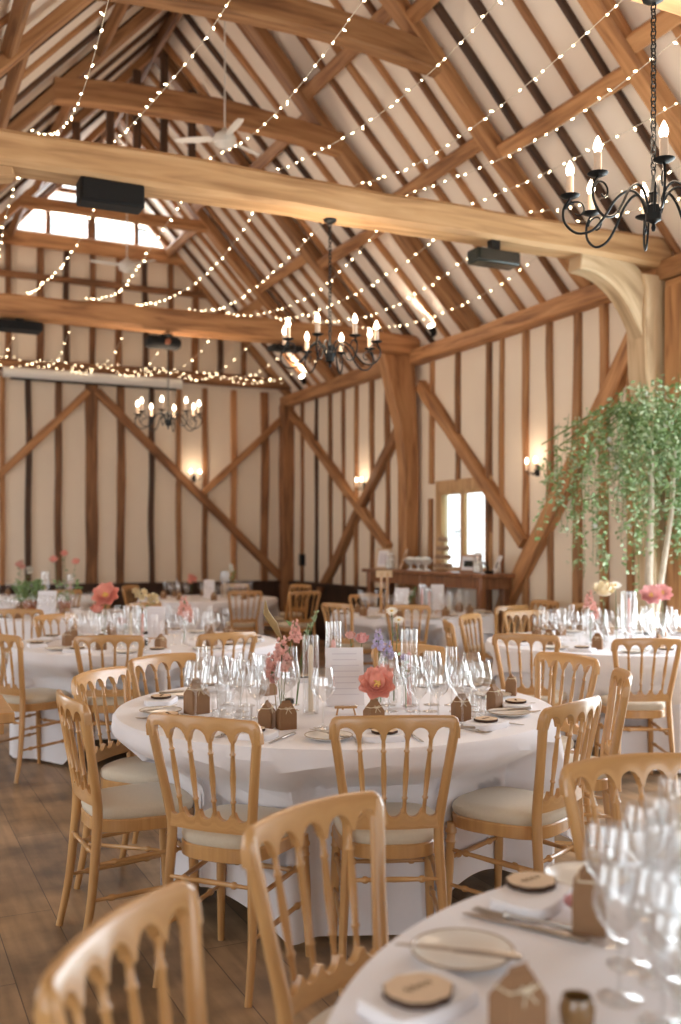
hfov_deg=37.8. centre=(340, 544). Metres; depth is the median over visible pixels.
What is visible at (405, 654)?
champagne flute
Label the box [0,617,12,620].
folded napkin
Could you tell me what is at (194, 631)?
plate
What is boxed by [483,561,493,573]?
serving tongs
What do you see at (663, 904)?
wine glass
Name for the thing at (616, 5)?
string
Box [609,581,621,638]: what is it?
daisy
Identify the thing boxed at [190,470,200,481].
wall sconce
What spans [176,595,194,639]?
stock
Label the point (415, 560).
footed bowl
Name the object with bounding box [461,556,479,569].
print
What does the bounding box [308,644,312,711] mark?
taper candle
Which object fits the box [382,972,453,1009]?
place card
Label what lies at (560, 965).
tablecloth
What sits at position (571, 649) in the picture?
folded napkin
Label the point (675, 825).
bowl
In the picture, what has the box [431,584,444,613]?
menu card
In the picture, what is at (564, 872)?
plate
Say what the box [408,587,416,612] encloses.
eucalyptus sprigs
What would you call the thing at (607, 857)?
bowl
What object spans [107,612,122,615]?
folded napkin
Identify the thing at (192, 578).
rose
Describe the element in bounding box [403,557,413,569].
footed bowl
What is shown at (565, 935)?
table knife
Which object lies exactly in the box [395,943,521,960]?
table knife
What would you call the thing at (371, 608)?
folded napkin
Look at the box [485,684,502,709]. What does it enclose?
box
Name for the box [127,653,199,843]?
banquet chair
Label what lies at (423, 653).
wine glass
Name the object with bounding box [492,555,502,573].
photo frame
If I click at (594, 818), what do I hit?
bowl
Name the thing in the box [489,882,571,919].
folded napkin
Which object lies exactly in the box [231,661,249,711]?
wine glass
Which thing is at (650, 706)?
banquet chair
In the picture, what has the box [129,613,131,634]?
taper candle
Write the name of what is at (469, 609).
box
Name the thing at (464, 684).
place card
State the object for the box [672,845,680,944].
champagne flute
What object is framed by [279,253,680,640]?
wall
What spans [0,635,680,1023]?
floor
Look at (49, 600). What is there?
print
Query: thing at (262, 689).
box
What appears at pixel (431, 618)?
plate
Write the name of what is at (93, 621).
tablecloth
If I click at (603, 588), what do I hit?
rose
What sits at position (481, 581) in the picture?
bar table
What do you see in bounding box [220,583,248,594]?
banquet chair
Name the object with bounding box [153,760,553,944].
tablecloth
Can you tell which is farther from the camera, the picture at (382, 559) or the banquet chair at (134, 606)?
the picture at (382, 559)
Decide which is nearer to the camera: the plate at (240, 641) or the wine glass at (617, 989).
the wine glass at (617, 989)
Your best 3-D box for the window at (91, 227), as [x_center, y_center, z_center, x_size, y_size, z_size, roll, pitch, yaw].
[-3.738,-5.040,14.977,2.300,0.890,0.140,0,0,-25]
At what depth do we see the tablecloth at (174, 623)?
12.01 m
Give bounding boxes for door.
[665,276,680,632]
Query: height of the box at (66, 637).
0.105 m
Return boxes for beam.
[0,128,671,272]
[0,165,14,183]
[0,293,419,355]
[0,358,291,389]
[631,0,680,15]
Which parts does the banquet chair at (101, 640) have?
post, seat frame, crown rail, rail, post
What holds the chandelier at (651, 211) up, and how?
hanging from the tie beam at (672, 6)
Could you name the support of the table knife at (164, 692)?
on the plate at (180, 694)
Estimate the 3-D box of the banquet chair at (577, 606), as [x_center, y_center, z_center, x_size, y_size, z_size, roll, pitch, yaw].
[2.073,0.989,9.114,0.478,0.899,0.421,0,0,-23]
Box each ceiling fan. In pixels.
[89,113,155,275]
[174,21,259,155]
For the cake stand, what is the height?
0.420 m
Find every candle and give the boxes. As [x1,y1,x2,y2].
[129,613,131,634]
[141,612,143,637]
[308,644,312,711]
[331,637,335,647]
[407,649,411,704]
[421,589,422,612]
[525,458,528,470]
[534,456,536,469]
[628,598,630,637]
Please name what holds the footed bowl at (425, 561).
on the bar table at (481, 581)
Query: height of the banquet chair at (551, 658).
0.899 m
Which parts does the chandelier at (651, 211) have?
candle bulb, candle bulb, candle bulb, arm, arm, arm, candle bulb, arm, chain, arm, candle bulb, arm, arm, arm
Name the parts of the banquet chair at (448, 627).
crown rail, post, rail, post, seat frame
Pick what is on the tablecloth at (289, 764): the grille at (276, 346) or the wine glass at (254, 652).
the wine glass at (254, 652)
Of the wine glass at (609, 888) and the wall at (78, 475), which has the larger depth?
the wall at (78, 475)
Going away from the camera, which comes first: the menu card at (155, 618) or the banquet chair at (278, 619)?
the menu card at (155, 618)
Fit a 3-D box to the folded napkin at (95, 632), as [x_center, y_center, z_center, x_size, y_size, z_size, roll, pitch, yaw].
[-1.802,0.673,7.671,0.173,0.025,0.122,0,0,-35]
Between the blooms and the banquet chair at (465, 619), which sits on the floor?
the banquet chair at (465, 619)
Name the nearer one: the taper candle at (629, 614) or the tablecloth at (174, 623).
the taper candle at (629, 614)
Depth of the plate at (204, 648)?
6.51 m
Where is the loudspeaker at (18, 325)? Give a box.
[0,318,42,334]
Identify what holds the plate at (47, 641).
on the tablecloth at (40, 662)
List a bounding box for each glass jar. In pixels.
[385,553,394,567]
[473,552,482,571]
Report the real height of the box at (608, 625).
0.105 m
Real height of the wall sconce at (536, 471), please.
0.195 m
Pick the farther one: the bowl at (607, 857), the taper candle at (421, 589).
the taper candle at (421, 589)
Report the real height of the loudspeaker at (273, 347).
0.145 m
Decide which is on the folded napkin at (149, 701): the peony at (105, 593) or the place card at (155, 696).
the place card at (155, 696)
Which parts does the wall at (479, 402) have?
corner post, dado panel, wall plate, post, wall plate, post, wall plate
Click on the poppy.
(64, 553)
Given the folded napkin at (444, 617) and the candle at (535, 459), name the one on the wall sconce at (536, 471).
the candle at (535, 459)
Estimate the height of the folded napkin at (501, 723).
0.025 m
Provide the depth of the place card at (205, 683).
4.68 m
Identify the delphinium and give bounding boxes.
[371,629,394,702]
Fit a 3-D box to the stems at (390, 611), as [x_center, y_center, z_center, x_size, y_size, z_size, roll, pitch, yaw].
[0.237,0.470,4.301,0.089,0.405,0.062,0,0,-25]
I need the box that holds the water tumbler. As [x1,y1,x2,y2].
[215,683,231,705]
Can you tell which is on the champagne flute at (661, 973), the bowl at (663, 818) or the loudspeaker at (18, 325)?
the bowl at (663, 818)
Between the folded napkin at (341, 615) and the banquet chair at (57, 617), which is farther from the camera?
the folded napkin at (341, 615)
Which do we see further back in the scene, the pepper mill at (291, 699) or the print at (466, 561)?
the print at (466, 561)
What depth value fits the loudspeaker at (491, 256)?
7.72 m
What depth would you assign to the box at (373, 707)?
3.73 m
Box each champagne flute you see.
[404,654,416,714]
[422,654,438,711]
[637,818,676,979]
[643,793,674,937]
[658,774,680,907]
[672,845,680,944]
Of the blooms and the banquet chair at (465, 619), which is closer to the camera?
the blooms
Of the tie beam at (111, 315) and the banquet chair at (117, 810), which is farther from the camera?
the tie beam at (111, 315)
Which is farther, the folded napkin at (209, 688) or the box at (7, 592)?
the box at (7, 592)
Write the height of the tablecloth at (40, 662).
0.489 m
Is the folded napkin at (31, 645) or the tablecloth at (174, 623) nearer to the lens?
the folded napkin at (31, 645)
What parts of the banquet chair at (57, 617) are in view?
post, crown rail, post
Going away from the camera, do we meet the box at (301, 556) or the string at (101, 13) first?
the string at (101, 13)
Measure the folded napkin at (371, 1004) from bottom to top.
0.025 m
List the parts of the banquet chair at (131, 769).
post, crown rail, rail, seat frame, post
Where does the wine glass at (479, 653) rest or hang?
on the tablecloth at (289, 764)
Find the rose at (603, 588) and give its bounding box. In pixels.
[592,580,615,615]
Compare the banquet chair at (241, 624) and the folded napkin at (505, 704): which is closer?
the folded napkin at (505, 704)
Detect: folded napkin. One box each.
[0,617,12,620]
[27,642,46,647]
[40,635,61,639]
[62,648,91,652]
[70,607,83,609]
[94,630,118,634]
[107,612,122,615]
[143,648,170,653]
[144,695,177,705]
[168,629,185,632]
[188,683,226,691]
[216,644,242,649]
[226,728,278,740]
[284,675,319,683]
[335,613,349,616]
[356,967,478,1023]
[361,730,410,742]
[369,607,379,609]
[392,677,413,684]
[443,616,458,619]
[453,684,490,693]
[463,718,508,730]
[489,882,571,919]
[502,699,531,710]
[509,641,529,645]
[567,647,595,652]
[601,629,623,632]
[651,649,675,653]
[668,632,680,636]
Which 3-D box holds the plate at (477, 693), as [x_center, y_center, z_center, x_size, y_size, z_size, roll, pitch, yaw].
[0.683,0.676,4.482,0.172,0.018,0.172,0,0,-33]
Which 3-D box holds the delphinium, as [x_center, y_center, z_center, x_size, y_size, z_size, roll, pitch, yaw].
[0.184,0.514,4.253,0.110,0.318,0.068,0,0,-20]
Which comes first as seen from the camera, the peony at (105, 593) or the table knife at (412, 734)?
the table knife at (412, 734)
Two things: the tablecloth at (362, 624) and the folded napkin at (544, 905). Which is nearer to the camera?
the folded napkin at (544, 905)
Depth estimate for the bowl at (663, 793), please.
1.72 m
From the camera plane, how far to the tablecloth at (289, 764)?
3.57 m
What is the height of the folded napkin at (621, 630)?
0.025 m
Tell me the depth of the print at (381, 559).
12.61 m
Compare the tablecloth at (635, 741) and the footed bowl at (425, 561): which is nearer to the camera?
the tablecloth at (635, 741)
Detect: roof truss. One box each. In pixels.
[0,0,593,287]
[0,46,380,330]
[0,112,336,380]
[6,7,481,329]
[577,0,680,160]
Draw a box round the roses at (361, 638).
[345,631,368,646]
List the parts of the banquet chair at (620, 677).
seat frame, rail, post, post, crown rail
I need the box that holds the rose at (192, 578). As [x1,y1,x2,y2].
[187,574,196,597]
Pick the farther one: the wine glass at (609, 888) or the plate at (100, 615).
the plate at (100, 615)
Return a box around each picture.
[379,554,386,563]
[464,561,474,566]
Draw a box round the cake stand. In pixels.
[433,534,452,570]
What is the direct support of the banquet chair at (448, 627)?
on the floor
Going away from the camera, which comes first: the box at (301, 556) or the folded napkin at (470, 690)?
the folded napkin at (470, 690)
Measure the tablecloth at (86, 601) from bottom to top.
0.470 m
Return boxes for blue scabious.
[400,653,411,702]
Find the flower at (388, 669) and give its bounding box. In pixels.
[376,663,393,697]
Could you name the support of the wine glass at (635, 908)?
on the tablecloth at (560, 965)
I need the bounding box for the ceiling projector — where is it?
[144,334,180,350]
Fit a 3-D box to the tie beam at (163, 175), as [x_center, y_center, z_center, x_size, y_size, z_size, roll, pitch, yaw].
[-0.141,-2.470,7.213,6.401,0.276,0.288,0,0,-25]
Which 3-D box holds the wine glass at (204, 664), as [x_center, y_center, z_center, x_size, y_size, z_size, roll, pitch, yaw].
[-0.489,0.571,3.799,0.094,0.228,0.094,0,0,-25]
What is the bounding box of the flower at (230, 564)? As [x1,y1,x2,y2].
[229,563,235,596]
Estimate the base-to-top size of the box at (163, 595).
0.105 m
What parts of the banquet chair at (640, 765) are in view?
post, crown rail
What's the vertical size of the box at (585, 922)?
0.126 m
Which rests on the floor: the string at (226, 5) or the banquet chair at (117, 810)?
the banquet chair at (117, 810)
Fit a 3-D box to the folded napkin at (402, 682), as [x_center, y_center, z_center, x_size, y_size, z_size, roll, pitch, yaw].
[0.275,0.673,4.951,0.173,0.025,0.122,0,0,23]
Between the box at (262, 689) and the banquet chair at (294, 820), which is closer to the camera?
the banquet chair at (294, 820)
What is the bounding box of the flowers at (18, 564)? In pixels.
[15,560,33,595]
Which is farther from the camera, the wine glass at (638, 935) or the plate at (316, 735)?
the plate at (316, 735)
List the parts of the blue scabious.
stem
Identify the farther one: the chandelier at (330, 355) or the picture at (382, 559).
the picture at (382, 559)
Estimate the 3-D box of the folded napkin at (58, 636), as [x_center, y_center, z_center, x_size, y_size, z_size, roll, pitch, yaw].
[-2.099,0.673,7.244,0.122,0.025,0.173,0,0,15]
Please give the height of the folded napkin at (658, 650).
0.025 m
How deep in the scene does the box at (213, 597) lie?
12.25 m
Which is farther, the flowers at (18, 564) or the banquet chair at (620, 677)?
the flowers at (18, 564)
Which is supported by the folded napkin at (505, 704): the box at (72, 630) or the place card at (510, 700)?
the place card at (510, 700)
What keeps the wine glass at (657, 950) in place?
on the tablecloth at (560, 965)
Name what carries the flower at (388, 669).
on the tablecloth at (289, 764)
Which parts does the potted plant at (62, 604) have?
pot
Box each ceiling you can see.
[0,0,169,236]
[97,0,680,392]
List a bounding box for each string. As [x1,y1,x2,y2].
[0,0,108,245]
[1,0,230,356]
[1,360,270,383]
[5,357,281,382]
[32,0,365,367]
[70,0,501,373]
[108,0,621,375]
[144,35,680,372]
[177,101,680,379]
[208,166,680,378]
[241,197,679,381]
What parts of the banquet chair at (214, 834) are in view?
post, crown rail, rail, leg, seat frame, post, leg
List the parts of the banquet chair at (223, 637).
post, crown rail, post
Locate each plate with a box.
[26,640,51,642]
[45,646,69,650]
[94,614,111,616]
[112,649,137,653]
[122,630,140,633]
[139,706,181,713]
[166,690,185,697]
[187,630,203,633]
[191,646,217,650]
[225,680,258,687]
[237,640,260,643]
[304,730,352,741]
[363,616,380,618]
[410,928,514,971]
[412,680,446,686]
[423,617,441,619]
[473,690,511,697]
[487,708,530,717]
[542,645,568,649]
[544,860,630,889]
[566,630,582,632]
[621,649,648,653]
[631,630,649,633]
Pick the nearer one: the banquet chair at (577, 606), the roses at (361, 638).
the roses at (361, 638)
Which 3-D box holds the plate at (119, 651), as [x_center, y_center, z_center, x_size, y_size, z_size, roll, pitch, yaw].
[-1.360,0.676,6.310,0.172,0.018,0.172,0,0,-15]
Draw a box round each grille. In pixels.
[1,320,40,328]
[83,178,141,204]
[275,345,301,348]
[480,248,518,262]
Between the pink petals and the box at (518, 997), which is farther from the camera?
the pink petals
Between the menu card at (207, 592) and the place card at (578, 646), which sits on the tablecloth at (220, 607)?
the menu card at (207, 592)
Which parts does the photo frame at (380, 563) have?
frame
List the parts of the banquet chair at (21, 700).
rail, crown rail, post, seat frame, leg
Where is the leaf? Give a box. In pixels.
[263,600,281,709]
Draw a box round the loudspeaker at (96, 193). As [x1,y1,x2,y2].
[76,176,144,214]
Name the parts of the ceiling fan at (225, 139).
blade, motor, down rod, blade, blade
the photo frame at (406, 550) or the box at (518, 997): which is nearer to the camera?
the box at (518, 997)
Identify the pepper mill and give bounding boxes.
[143,631,147,645]
[285,697,294,705]
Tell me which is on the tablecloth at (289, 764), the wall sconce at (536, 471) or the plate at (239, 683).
the plate at (239, 683)
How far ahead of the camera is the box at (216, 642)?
6.75 m
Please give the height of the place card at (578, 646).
0.011 m
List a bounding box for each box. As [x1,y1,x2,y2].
[5,588,9,595]
[14,607,21,618]
[16,601,23,608]
[62,606,70,612]
[62,630,71,645]
[68,626,77,640]
[96,634,106,649]
[106,622,116,634]
[155,634,166,647]
[160,590,166,598]
[165,621,167,634]
[177,592,181,599]
[184,679,209,714]
[204,622,212,633]
[206,630,217,645]
[210,592,216,600]
[223,626,233,640]
[258,700,275,728]
[259,674,276,695]
[276,700,296,729]
[299,554,304,565]
[354,602,359,612]
[359,605,366,615]
[363,699,384,728]
[397,609,402,617]
[442,606,449,616]
[451,694,470,721]
[455,602,462,611]
[466,604,473,613]
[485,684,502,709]
[488,962,547,1023]
[505,672,516,695]
[532,625,540,634]
[544,629,554,644]
[556,621,565,635]
[572,855,607,937]
[592,633,602,649]
[603,621,613,634]
[656,623,666,636]
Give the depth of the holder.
1.39 m
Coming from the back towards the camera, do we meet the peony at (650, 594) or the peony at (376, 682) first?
the peony at (650, 594)
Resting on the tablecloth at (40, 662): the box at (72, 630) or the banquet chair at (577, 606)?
the box at (72, 630)
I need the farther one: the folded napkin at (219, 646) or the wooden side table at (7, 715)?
the folded napkin at (219, 646)
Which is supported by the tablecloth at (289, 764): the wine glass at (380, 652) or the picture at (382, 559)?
the wine glass at (380, 652)
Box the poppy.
[48,550,79,600]
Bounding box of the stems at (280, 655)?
[261,619,302,703]
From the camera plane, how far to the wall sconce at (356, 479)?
13.79 m
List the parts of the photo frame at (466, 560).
frame, frame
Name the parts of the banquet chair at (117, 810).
post, crown rail, rail, post, seat frame, leg, leg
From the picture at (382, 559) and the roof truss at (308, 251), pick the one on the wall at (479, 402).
the roof truss at (308, 251)
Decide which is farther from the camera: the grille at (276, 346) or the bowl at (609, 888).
the grille at (276, 346)
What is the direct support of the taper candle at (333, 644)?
in the vase
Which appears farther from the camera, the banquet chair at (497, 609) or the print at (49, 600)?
the print at (49, 600)
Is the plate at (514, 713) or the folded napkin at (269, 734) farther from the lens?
the plate at (514, 713)
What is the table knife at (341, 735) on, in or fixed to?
on the plate at (316, 735)
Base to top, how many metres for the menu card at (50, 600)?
0.235 m
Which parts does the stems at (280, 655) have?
stem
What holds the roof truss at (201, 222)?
on the wall at (479, 402)
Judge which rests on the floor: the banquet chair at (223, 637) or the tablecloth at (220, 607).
the banquet chair at (223, 637)
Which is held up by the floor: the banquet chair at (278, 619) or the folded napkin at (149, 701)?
the banquet chair at (278, 619)
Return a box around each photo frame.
[375,549,391,568]
[399,548,407,569]
[459,554,481,572]
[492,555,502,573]
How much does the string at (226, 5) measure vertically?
0.367 m
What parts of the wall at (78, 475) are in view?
rail, rail, dado panel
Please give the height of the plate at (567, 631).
0.018 m
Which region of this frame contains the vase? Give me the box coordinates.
[123,605,138,642]
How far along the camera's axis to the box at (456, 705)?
3.86 m
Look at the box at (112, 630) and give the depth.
7.48 m
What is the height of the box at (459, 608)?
0.105 m
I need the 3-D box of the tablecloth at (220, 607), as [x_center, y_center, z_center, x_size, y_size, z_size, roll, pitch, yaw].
[-1.707,0.926,12.838,1.884,0.481,1.866,0,0,-25]
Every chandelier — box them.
[134,334,202,431]
[279,218,381,373]
[560,0,680,251]
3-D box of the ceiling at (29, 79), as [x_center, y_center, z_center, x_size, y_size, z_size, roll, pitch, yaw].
[-2.030,-3.387,5.732,4.850,5.223,18.500,0,0,-25]
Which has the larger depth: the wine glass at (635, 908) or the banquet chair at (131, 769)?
the banquet chair at (131, 769)
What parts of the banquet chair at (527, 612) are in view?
post, crown rail, post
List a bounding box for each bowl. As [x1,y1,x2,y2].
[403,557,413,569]
[411,557,421,569]
[419,557,432,570]
[425,664,449,696]
[584,818,629,884]
[593,857,645,936]
[600,820,659,904]
[622,801,665,860]
[629,862,680,955]
[642,818,676,922]
[643,793,674,884]
[658,774,680,861]
[664,825,680,898]
[665,861,680,927]
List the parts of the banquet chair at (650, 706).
leg, post, seat frame, crown rail, rail, leg, post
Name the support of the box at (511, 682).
on the tablecloth at (289, 764)
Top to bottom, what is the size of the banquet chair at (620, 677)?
0.899 m
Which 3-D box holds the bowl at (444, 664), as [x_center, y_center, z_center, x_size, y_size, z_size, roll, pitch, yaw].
[0.370,0.521,3.793,0.094,0.128,0.094,0,0,-25]
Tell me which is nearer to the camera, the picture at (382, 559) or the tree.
the tree
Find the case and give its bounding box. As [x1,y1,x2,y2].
[2,366,182,390]
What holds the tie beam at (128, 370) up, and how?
attached to the wall at (78, 475)
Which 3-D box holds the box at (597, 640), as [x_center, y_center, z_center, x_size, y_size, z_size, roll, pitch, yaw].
[1.690,0.632,6.549,0.066,0.105,0.051,0,0,27]
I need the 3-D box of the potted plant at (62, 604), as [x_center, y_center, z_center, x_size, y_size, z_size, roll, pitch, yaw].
[-2.677,0.511,9.755,0.299,0.348,0.277,0,0,-25]
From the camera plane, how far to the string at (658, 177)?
8.86 m
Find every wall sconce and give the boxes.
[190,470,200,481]
[355,477,364,490]
[525,456,539,475]
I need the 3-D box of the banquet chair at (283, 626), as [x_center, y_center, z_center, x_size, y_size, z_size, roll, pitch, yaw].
[-0.518,0.989,11.880,0.421,0.899,0.478,0,0,-30]
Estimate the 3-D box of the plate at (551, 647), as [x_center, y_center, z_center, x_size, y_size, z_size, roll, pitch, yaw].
[1.417,0.676,6.553,0.172,0.018,0.172,0,0,33]
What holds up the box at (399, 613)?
on the tablecloth at (362, 624)
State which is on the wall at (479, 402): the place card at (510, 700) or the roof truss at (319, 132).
the roof truss at (319, 132)
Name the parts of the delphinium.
stem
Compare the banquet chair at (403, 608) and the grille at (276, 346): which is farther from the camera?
the grille at (276, 346)
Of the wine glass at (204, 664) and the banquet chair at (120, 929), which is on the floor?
the banquet chair at (120, 929)
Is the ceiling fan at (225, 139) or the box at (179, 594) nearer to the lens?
the ceiling fan at (225, 139)
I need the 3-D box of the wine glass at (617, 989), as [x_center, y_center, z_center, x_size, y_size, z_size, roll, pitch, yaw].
[0.420,0.582,1.500,0.078,0.206,0.078,0,0,-25]
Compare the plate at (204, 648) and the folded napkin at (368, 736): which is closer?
the folded napkin at (368, 736)
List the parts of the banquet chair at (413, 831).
leg, post, seat frame, crown rail, rail, leg, post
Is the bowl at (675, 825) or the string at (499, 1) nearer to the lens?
the bowl at (675, 825)
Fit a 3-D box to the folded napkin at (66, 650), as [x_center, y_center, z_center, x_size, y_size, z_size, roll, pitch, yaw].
[-1.682,0.673,6.360,0.173,0.025,0.122,0,0,25]
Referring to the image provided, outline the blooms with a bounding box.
[116,588,158,637]
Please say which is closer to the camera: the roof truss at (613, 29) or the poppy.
the roof truss at (613, 29)
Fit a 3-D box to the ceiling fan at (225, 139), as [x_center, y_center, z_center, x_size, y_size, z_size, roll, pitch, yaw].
[-1.036,-4.690,9.235,0.856,1.950,0.749,0,0,-25]
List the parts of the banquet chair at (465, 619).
post, crown rail, rail, post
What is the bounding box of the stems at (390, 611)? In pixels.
[386,607,404,700]
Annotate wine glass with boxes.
[200,664,224,700]
[207,656,229,710]
[229,661,251,717]
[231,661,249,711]
[236,652,257,705]
[311,666,335,728]
[378,652,398,705]
[401,655,423,711]
[421,653,442,704]
[425,664,449,714]
[452,670,472,724]
[460,653,481,705]
[466,661,484,711]
[469,659,491,716]
[584,818,629,936]
[593,857,645,993]
[600,820,659,966]
[622,801,665,914]
[629,862,680,1022]
[646,904,680,1023]
[649,872,680,973]
[664,825,680,968]
[665,861,680,997]
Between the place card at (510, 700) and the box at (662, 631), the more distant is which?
the box at (662, 631)
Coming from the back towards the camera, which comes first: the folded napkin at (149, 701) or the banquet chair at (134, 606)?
the banquet chair at (134, 606)
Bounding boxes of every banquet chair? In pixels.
[0,609,43,682]
[0,634,73,783]
[33,613,78,637]
[34,880,207,1023]
[51,589,81,608]
[56,689,199,930]
[71,666,159,889]
[73,635,144,776]
[121,585,139,611]
[125,602,161,630]
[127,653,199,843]
[146,713,311,1007]
[196,631,256,681]
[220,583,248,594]
[223,591,262,634]
[240,791,388,1023]
[263,587,293,654]
[276,591,320,667]
[279,584,311,647]
[321,603,381,664]
[329,715,460,995]
[348,594,383,608]
[371,643,446,680]
[385,605,431,679]
[442,619,495,686]
[445,695,601,906]
[458,613,492,671]
[466,605,528,669]
[492,633,568,736]
[502,609,548,632]
[530,600,559,631]
[533,652,599,842]
[554,667,632,862]
[559,752,680,862]
[569,603,599,630]
[594,638,680,791]
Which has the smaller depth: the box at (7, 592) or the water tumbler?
the water tumbler
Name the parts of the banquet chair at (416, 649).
post, crown rail, post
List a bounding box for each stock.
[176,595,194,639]
[582,590,599,640]
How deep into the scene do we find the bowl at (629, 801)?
1.83 m
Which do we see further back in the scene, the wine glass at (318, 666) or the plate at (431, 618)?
the plate at (431, 618)
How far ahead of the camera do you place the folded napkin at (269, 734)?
3.50 m
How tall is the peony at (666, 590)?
0.402 m
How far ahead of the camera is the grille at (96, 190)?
6.44 m
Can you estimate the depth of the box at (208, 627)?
7.46 m
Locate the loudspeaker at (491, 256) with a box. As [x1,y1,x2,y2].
[467,239,519,270]
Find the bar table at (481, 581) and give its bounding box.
[362,568,514,632]
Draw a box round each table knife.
[143,704,176,712]
[159,691,184,693]
[268,731,295,742]
[311,729,349,737]
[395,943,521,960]
[411,733,423,741]
[446,726,475,728]
[462,912,589,943]
[488,707,531,711]
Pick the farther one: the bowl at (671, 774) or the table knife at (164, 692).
the table knife at (164, 692)
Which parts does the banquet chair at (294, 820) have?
post, crown rail, rail, post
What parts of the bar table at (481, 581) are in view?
leg, leg, leg, leg, leg, leg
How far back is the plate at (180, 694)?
4.52 m
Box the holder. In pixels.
[558,989,595,1023]
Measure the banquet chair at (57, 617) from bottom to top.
0.899 m
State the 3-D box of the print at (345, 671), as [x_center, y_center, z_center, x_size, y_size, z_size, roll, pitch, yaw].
[0.018,0.526,4.056,0.123,0.164,0.037,0,0,-5]
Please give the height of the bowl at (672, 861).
0.111 m
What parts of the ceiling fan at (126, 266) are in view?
blade, motor, down rod, blade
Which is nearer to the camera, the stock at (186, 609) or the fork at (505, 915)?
the fork at (505, 915)
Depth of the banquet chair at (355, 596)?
11.01 m
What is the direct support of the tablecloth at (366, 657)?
on the floor
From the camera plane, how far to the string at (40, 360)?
14.70 m
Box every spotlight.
[299,375,306,384]
[427,324,436,336]
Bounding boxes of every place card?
[150,647,164,649]
[151,694,170,698]
[158,711,178,714]
[203,682,216,685]
[293,674,307,677]
[371,729,397,734]
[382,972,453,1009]
[395,675,404,678]
[462,683,481,686]
[474,716,497,722]
[505,698,526,703]
[505,871,555,892]
[574,645,588,647]
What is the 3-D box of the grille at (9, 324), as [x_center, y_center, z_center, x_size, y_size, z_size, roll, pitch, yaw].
[-3.288,-2.270,10.249,0.400,0.050,0.006,0,0,-25]
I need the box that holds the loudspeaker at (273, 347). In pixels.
[267,342,302,353]
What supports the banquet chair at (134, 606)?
on the floor
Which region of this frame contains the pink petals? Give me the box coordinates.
[563,894,571,907]
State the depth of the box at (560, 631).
7.52 m
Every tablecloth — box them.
[0,594,95,608]
[0,609,137,664]
[4,631,286,693]
[9,671,275,763]
[111,677,572,874]
[136,595,279,631]
[139,614,275,638]
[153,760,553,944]
[325,609,493,664]
[327,858,680,1023]
[355,633,492,681]
[485,631,680,732]
[495,672,680,772]
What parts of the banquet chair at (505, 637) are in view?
post, rail, crown rail, post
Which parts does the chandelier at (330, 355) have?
candle bulb, arm, arm, arm, candle bulb, arm, chain, arm, arm, arm, candle bulb, arm, candle bulb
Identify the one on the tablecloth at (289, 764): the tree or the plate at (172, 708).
the plate at (172, 708)
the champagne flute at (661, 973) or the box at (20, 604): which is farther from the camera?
the box at (20, 604)
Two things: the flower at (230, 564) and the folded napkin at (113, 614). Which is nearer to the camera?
the folded napkin at (113, 614)
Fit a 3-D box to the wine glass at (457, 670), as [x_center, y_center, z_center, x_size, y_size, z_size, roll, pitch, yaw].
[0.463,0.582,3.777,0.078,0.206,0.078,0,0,-25]
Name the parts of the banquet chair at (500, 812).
leg, leg, seat frame, post, rail, crown rail, post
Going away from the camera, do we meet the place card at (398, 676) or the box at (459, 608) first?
the place card at (398, 676)
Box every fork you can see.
[461,728,491,732]
[472,906,571,931]
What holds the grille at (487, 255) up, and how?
attached to the loudspeaker at (491, 256)
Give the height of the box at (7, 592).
0.105 m
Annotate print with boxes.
[41,593,52,610]
[330,653,359,694]
[377,550,388,566]
[433,587,441,605]
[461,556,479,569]
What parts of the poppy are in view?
stem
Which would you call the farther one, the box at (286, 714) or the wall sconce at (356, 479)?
the wall sconce at (356, 479)
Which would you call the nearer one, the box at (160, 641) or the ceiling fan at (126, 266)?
the box at (160, 641)
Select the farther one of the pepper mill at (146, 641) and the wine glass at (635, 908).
the pepper mill at (146, 641)
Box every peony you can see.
[90,582,118,633]
[358,666,395,699]
[639,584,663,603]
[656,583,673,616]
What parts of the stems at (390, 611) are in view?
stem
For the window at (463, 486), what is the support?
in the wall at (479, 402)
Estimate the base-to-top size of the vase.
0.256 m
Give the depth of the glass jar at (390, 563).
12.33 m
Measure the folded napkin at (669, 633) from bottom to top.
0.025 m
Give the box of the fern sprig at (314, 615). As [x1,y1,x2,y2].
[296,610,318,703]
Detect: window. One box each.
[45,187,138,244]
[436,476,492,571]
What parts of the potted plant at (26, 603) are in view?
pot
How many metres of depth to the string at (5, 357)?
14.93 m
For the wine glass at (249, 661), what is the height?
0.228 m
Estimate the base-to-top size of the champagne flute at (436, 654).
0.251 m
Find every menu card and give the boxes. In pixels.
[37,591,56,614]
[146,606,164,642]
[203,580,214,597]
[325,647,363,714]
[394,588,408,613]
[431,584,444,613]
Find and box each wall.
[0,184,291,611]
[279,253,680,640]
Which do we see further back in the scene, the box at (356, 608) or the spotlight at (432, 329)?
the spotlight at (432, 329)
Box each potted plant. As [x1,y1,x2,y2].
[11,578,45,614]
[53,579,83,612]
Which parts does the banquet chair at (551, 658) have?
post, crown rail, rail, post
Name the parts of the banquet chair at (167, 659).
post, crown rail, post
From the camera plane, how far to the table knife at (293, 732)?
3.53 m
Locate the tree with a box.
[532,374,680,631]
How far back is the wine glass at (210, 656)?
4.11 m
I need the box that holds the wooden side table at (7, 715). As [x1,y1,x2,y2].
[0,693,14,733]

